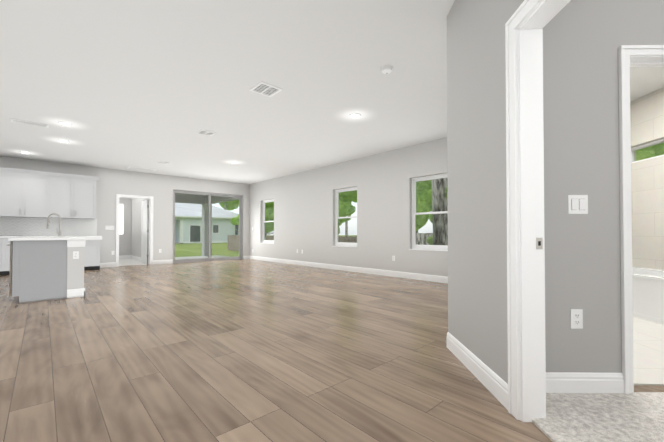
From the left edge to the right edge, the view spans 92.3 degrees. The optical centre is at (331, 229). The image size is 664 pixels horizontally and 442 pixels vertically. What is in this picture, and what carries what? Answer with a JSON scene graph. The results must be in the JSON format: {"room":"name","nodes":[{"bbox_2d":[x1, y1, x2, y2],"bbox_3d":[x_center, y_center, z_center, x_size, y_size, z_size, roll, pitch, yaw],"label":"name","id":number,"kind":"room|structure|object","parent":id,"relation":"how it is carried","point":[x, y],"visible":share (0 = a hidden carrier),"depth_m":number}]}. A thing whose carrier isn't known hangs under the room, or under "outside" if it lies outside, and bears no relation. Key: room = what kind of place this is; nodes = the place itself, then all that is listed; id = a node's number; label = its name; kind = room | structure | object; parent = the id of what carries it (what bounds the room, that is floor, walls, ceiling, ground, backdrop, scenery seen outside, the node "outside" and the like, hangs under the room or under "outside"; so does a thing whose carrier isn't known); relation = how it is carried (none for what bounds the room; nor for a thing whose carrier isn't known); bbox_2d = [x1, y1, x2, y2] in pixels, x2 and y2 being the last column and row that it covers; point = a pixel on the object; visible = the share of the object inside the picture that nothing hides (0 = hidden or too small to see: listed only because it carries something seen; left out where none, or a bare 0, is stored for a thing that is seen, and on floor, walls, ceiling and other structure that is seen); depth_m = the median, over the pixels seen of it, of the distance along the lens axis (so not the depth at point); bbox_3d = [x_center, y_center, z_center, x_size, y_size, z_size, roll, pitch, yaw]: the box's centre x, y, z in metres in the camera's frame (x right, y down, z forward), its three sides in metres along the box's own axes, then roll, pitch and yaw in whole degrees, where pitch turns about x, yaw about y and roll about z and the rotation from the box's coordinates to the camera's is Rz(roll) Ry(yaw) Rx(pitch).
{"room":"empty living room","nodes":[
{"label":"empty living room","id":0,"kind":"room"},
{"bbox_2d":[0,156,249,262],"bbox_3d":[-6.269,-0.328,9.446,8.650,2.840,0.200,1,-1,-42],"label":"wall","id":1,"kind":"structure","parent":0,"point":[112,183],"depth_m":9.75},
{"bbox_2d":[0,171,51,217],"bbox_3d":[-7.612,-0.835,7.856,1.072,1.068,0.349,1,-1,-42],"label":"upper cabinet","id":2,"kind":"object","parent":1,"relation":"attached to","point":[33,193],"depth_m":7.76},
{"bbox_2d":[0,217,96,235],"bbox_3d":[-7.936,-0.070,7.787,3.544,0.456,0.010,1,-1,-42],"label":"tile backsplash","id":3,"kind":"structure","parent":1,"relation":"attached to","point":[15,226],"depth_m":8.24},
{"bbox_2d":[52,175,95,218],"bbox_3d":[-6.922,-0.826,8.481,1.016,1.068,0.349,1,-1,-42],"label":"upper cabinet","id":4,"kind":"object","parent":1,"relation":"attached to","point":[73,198],"depth_m":8.37},
{"bbox_2d":[100,262,115,267],"bbox_3d":[-6.437,1.023,9.130,0.400,0.130,0.015,1,-1,-42],"label":"baseboard","id":5,"kind":"structure","parent":1,"relation":"attached to","point":[113,264],"depth_m":9.14},
{"bbox_2d":[105,226,113,229],"bbox_3d":[-6.406,-0.038,9.176,0.191,0.089,0.009,1,-1,-42],"label":"light switch","id":6,"kind":"object","parent":1,"relation":"attached to","point":[109,227],"visible":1,"depth_m":9.17},
{"bbox_2d":[116,194,153,266],"bbox_3d":[-6.002,0.035,9.683,0.970,2.120,0.250,1,-1,-42],"label":"door frame","id":7,"kind":"structure","parent":1,"relation":"attached to","point":[117,227],"depth_m":9.79},
{"bbox_2d":[141,200,148,263],"bbox_3d":[-6.075,0.082,10.298,0.089,2.018,0.811,1,-1,-42],"label":"hall door","id":8,"kind":"structure","parent":1,"relation":"in","point":[144,229],"depth_m":10.28},
{"bbox_2d":[153,259,172,264],"bbox_3d":[-5.359,1.036,10.107,0.570,0.130,0.015,1,-1,-42],"label":"baseboard","id":9,"kind":"structure","parent":1,"relation":"attached to","point":[154,261],"depth_m":10.09},
{"bbox_2d":[173,190,241,262],"bbox_3d":[-4.328,-0.084,11.240,2.460,2.400,0.094,1,-1,-42],"label":"sliding glass door","id":10,"kind":"structure","parent":1,"relation":"attached to","point":[209,208],"depth_m":11.22},
{"bbox_2d":[119,198,131,255],"bbox_3d":[-8.579,-0.297,11.778,1.950,2.840,0.200,1,-1,-42],"label":"wall","id":11,"kind":"structure","parent":0,"point":[130,241],"depth_m":12.25},
{"bbox_2d":[119,203,123,234],"bbox_3d":[-8.337,-0.394,11.959,0.864,1.201,0.160,1,-1,-42],"label":"window","id":12,"kind":"structure","parent":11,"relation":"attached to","point":[121,217],"depth_m":12.17},
{"bbox_2d":[119,255,130,258],"bbox_3d":[-8.500,1.057,11.687,1.920,0.130,0.015,1,-1,-42],"label":"baseboard","id":13,"kind":"structure","parent":11,"relation":"attached to","point":[130,257],"depth_m":12.21},
{"bbox_2d":[119,259,144,265],"bbox_3d":[-7.584,1.167,10.582,2.085,0.120,3.280,1,-1,-42],"label":"floor","id":14,"kind":"structure","parent":0,"point":[124,262],"depth_m":10.64},
{"bbox_2d":[131,199,148,256],"bbox_3d":[-6.744,-0.178,11.361,0.180,3.090,3.280,1,-1,-42],"label":"wall","id":15,"kind":"structure","parent":0,"point":[136,204],"depth_m":11.71},
{"bbox_2d":[131,255,140,260],"bbox_3d":[-6.757,1.051,11.212,0.015,0.130,3.060,1,-1,-42],"label":"baseboard","id":16,"kind":"structure","parent":15,"relation":"attached to","point":[132,257],"depth_m":11.68},
{"bbox_2d":[175,193,207,196],"bbox_3d":[-5.422,-1.567,12.511,3.300,0.200,3.180,1,-1,-42],"label":"ceiling","id":17,"kind":"structure","parent":0,"point":[190,194],"depth_m":13.34},
{"bbox_2d":[0,259,663,441],"bbox_3d":[-1.761,1.086,4.456,8.650,0.120,13.620,1,-1,-42],"label":"floor","id":18,"kind":"structure","parent":0,"point":[244,350],"depth_m":2.39},
{"bbox_2d":[0,236,7,275],"bbox_3d":[-8.106,0.628,7.210,1.034,0.868,0.614,1,-1,-42],"label":"base cabinet","id":19,"kind":"object","parent":18,"relation":"on","point":[3,239],"depth_m":7.31},
{"bbox_2d":[4,236,17,274],"bbox_3d":[-7.424,0.637,7.828,1.034,0.868,0.614,1,-1,-42],"label":"base cabinet","id":20,"kind":"object","parent":18,"relation":"on","point":[6,258],"depth_m":7.37},
{"bbox_2d":[6,240,85,302],"bbox_3d":[-5.053,0.608,5.649,0.863,0.868,2.838,1,-1,-42],"label":"kitchen island","id":21,"kind":"object","parent":18,"relation":"on","point":[44,268],"depth_m":4.60},
{"bbox_2d":[8,236,101,239],"bbox_3d":[-4.967,0.153,5.733,1.040,0.040,2.880,1,-1,-42],"label":"island countertop","id":22,"kind":"structure","parent":21,"relation":"on","point":[19,237],"depth_m":4.73},
{"bbox_2d":[46,213,61,236],"bbox_3d":[-5.214,-0.084,5.985,0.223,0.441,0.242,1,-1,-42],"label":"faucet","id":23,"kind":"object","parent":22,"relation":"on","point":[59,233],"visible":1,"depth_m":5.98},
{"bbox_2d":[73,251,78,258],"bbox_3d":[-3.873,0.391,4.821,0.070,0.115,0.008,1,-1,-42],"label":"outlet","id":24,"kind":"object","parent":21,"relation":"attached to","point":[75,254],"visible":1,"depth_m":4.82},
{"bbox_2d":[84,236,99,269],"bbox_3d":[-6.764,0.644,8.426,0.978,0.868,0.614,1,-1,-42],"label":"base cabinet","id":25,"kind":"object","parent":18,"relation":"on","point":[91,254],"depth_m":8.42},
{"bbox_2d":[0,0,663,183],"bbox_3d":[-0.865,-1.876,4.363,9.800,0.120,15.020,1,-1,-42],"label":"ceiling","id":26,"kind":"structure","parent":0,"point":[125,84],"depth_m":3.95},
{"bbox_2d":[11,118,47,127],"bbox_3d":[-5.112,-1.797,5.398,0.460,0.009,0.170,1,-1,-42],"label":"ceiling vent","id":27,"kind":"object","parent":26,"relation":"in","point":[29,123],"visible":1,"depth_m":5.40},
{"bbox_2d":[57,121,72,125],"bbox_3d":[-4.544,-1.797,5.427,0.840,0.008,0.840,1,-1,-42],"label":"recessed light","id":28,"kind":"object","parent":26,"relation":"in","point":[64,123],"visible":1,"depth_m":5.40},
{"bbox_2d":[127,166,154,171],"bbox_3d":[-5.518,-1.746,9.255,0.680,0.008,0.360,1,-1,-42],"label":"ceiling access panel","id":29,"kind":"object","parent":26,"relation":"attached to","point":[144,169],"visible":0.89,"depth_m":9.29},
{"bbox_2d":[197,129,215,135],"bbox_3d":[-2.333,-1.790,5.913,0.270,0.009,0.270,1,-1,-42],"label":"ceiling vent","id":30,"kind":"object","parent":26,"relation":"in","point":[206,132],"visible":1,"depth_m":5.90},
{"bbox_2d":[250,82,282,96],"bbox_3d":[-0.855,-1.813,4.142,0.310,0.009,0.310,1,-1,-42],"label":"ceiling vent","id":31,"kind":"object","parent":26,"relation":"in","point":[265,89],"visible":1,"depth_m":4.13},
{"bbox_2d":[348,113,361,117],"bbox_3d":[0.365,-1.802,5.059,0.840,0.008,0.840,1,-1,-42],"label":"recessed light","id":32,"kind":"object","parent":26,"relation":"in","point":[354,115],"visible":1,"depth_m":5.04},
{"bbox_2d":[381,65,392,73],"bbox_3d":[0.621,-1.805,3.617,0.140,0.040,0.140,1,-1,-42],"label":"smoke detector","id":33,"kind":"object","parent":26,"relation":"attached to","point":[386,69],"visible":0.98,"depth_m":3.58},
{"bbox_2d":[249,138,447,276],"bbox_3d":[0.242,-0.340,8.556,0.200,2.840,9.865,1,-1,-42],"label":"wall","id":34,"kind":"structure","parent":0,"point":[304,211],"depth_m":7.91},
{"bbox_2d":[263,199,273,243],"bbox_3d":[-2.228,-0.274,11.240,0.172,1.541,0.910,1,-1,-42],"label":"window","id":35,"kind":"structure","parent":34,"relation":"in","point":[264,221],"depth_m":11.47},
{"bbox_2d":[335,187,356,246],"bbox_3d":[0.382,-0.312,8.362,0.172,1.541,0.900,1,-1,-42],"label":"window","id":36,"kind":"structure","parent":34,"relation":"in","point":[342,243],"depth_m":8.57},
{"bbox_2d":[249,256,447,282],"bbox_3d":[0.124,1.015,8.509,0.015,0.130,9.750,1,-1,-42],"label":"baseboard","id":37,"kind":"structure","parent":34,"relation":"attached to","point":[431,278],"depth_m":7.77},
{"bbox_2d":[409,173,447,250],"bbox_3d":[2.024,-0.336,6.551,0.172,1.541,0.910,1,-1,-42],"label":"window","id":38,"kind":"structure","parent":34,"relation":"in","point":[414,235],"depth_m":6.70},
{"bbox_2d":[447,0,523,383],"bbox_3d":[1.008,-0.456,-0.186,0.115,2.840,5.840,0,-1,1],"label":"wall","id":39,"kind":"structure","parent":0,"point":[477,196],"depth_m":2.14},
{"bbox_2d":[446,332,507,409],"bbox_3d":[0.976,0.931,2.222,0.015,0.130,0.988,0,-1,1],"label":"baseboard","id":40,"kind":"structure","parent":39,"relation":"attached to","point":[491,381],"depth_m":2.08},
{"bbox_2d":[505,0,570,421],"bbox_3d":[1.028,-0.077,1.254,0.165,2.120,0.970,0,-1,1],"label":"door frame","id":41,"kind":"structure","parent":39,"relation":"attached to","point":[530,238],"depth_m":1.66},
{"bbox_2d":[532,392,663,441],"bbox_3d":[2.583,0.952,-0.572,3.175,0.014,4.950,0,-1,1],"label":"floor carpet","id":42,"kind":"object","parent":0,"point":[606,417],"depth_m":1.65},
{"bbox_2d":[543,0,663,372],"bbox_3d":[2.751,-0.427,1.977,3.310,2.840,0.115,0,-1,1],"label":"wall","id":43,"kind":"structure","parent":0,"point":[583,40],"depth_m":1.94},
{"bbox_2d":[570,309,582,328],"bbox_3d":[1.475,0.540,1.921,0.070,0.115,0.008,0,-1,1],"label":"outlet","id":44,"kind":"object","parent":43,"relation":"attached to","point":[576,318],"visible":1,"depth_m":1.92},
{"bbox_2d":[568,195,587,213],"bbox_3d":[1.490,-0.151,1.929,0.116,0.115,0.009,0,-1,1],"label":"bedroom light switch","id":45,"kind":"object","parent":43,"relation":"attached to","point":[577,204],"visible":1,"depth_m":1.93},
{"bbox_2d":[546,372,623,392],"bbox_3d":[1.428,0.927,1.913,0.627,0.130,0.015,0,-1,1],"label":"baseboard","id":46,"kind":"structure","parent":43,"relation":"attached to","point":[556,382],"depth_m":1.91},
{"bbox_2d":[618,45,663,393],"bbox_3d":[2.175,-0.058,1.970,0.864,2.102,0.141,0,-1,1],"label":"door frame","id":47,"kind":"structure","parent":43,"relation":"attached to","point":[625,52],"depth_m":1.91},
{"bbox_2d":[630,87,663,269],"bbox_3d":[3.921,-0.408,3.446,1.010,2.840,2.855,0,-1,1],"label":"wall","id":48,"kind":"structure","parent":0,"point":[647,176],"depth_m":4.28},
{"bbox_2d":[631,139,663,162],"bbox_3d":[4.348,-1.056,4.331,0.060,0.240,0.650,0,-1,1],"label":"bathroom window","id":49,"kind":"structure","parent":48,"relation":"attached to","point":[648,145],"depth_m":4.41},
{"bbox_2d":[633,317,663,385],"bbox_3d":[2.705,1.006,3.369,3.040,0.012,2.705,0,-1,1],"label":"floor","id":50,"kind":"structure","parent":0,"point":[648,349],"depth_m":2.55},
{"bbox_2d":[632,267,663,324],"bbox_3d":[3.845,0.762,3.922,0.768,0.488,1.566,0,-1,1],"label":"bathtub","id":51,"kind":"object","parent":50,"relation":"on","point":[648,294],"visible":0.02,"depth_m":3.51},
{"label":"outside","id":52,"kind":"structure","parent":0,"visible":0},
{"bbox_2d":[175,235,356,256],"bbox_3d":[-5.420,1.808,35.541,280.000,0.300,300.000,1,-1,-42],"label":"lawn","id":53,"kind":"structure","parent":52,"point":[179,248],"depth_m":22.29},
{"bbox_2d":[119,203,238,243],"bbox_3d":[-19.719,-1.135,42.863,13.600,5.780,11.000,1,-1,-42],"label":"neighbouring house","id":54,"kind":"structure","parent":53,"relation":"on","point":[228,230],"depth_m":39.84},
{"bbox_2d":[175,255,227,259],"bbox_3d":[-5.422,1.302,12.473,3.300,0.260,3.180,1,-1,-42],"label":"lanai","id":55,"kind":"object","parent":53,"relation":"on","point":[195,257],"depth_m":13.39},
{"bbox_2d":[202,204,211,255],"bbox_3d":[-5.605,0.036,14.255,0.320,2.320,0.320,1,-1,-42],"label":"column","id":56,"kind":"structure","parent":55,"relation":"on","point":[205,222],"depth_m":14.11},
{"bbox_2d":[175,194,238,203],"bbox_3d":[-5.585,-1.310,12.360,2.860,0.320,3.180,1,-1,-42],"label":"beam","id":57,"kind":"structure","parent":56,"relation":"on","point":[194,200],"depth_m":13.49},
{"bbox_2d":[227,233,432,250],"bbox_3d":[2.623,0.714,11.134,0.110,1.240,29.015,1,-1,-42],"label":"fence","id":58,"kind":"object","parent":53,"relation":"on","point":[235,244],"depth_m":13.50},
{"bbox_2d":[224,178,447,244],"bbox_3d":[-7.204,-6.397,29.086,46.775,16.063,63.900,1,-1,-42],"label":"trees","id":59,"kind":"object","parent":53,"relation":"on","point":[440,225],"depth_m":8.39},
{"bbox_2d":[219,143,663,233],"bbox_3d":[-7.557,-7.844,29.390,52.930,18.302,69.410,1,-1,-42],"label":"trees","id":60,"kind":"object","parent":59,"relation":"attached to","point":[349,198],"depth_m":14.90}
]}

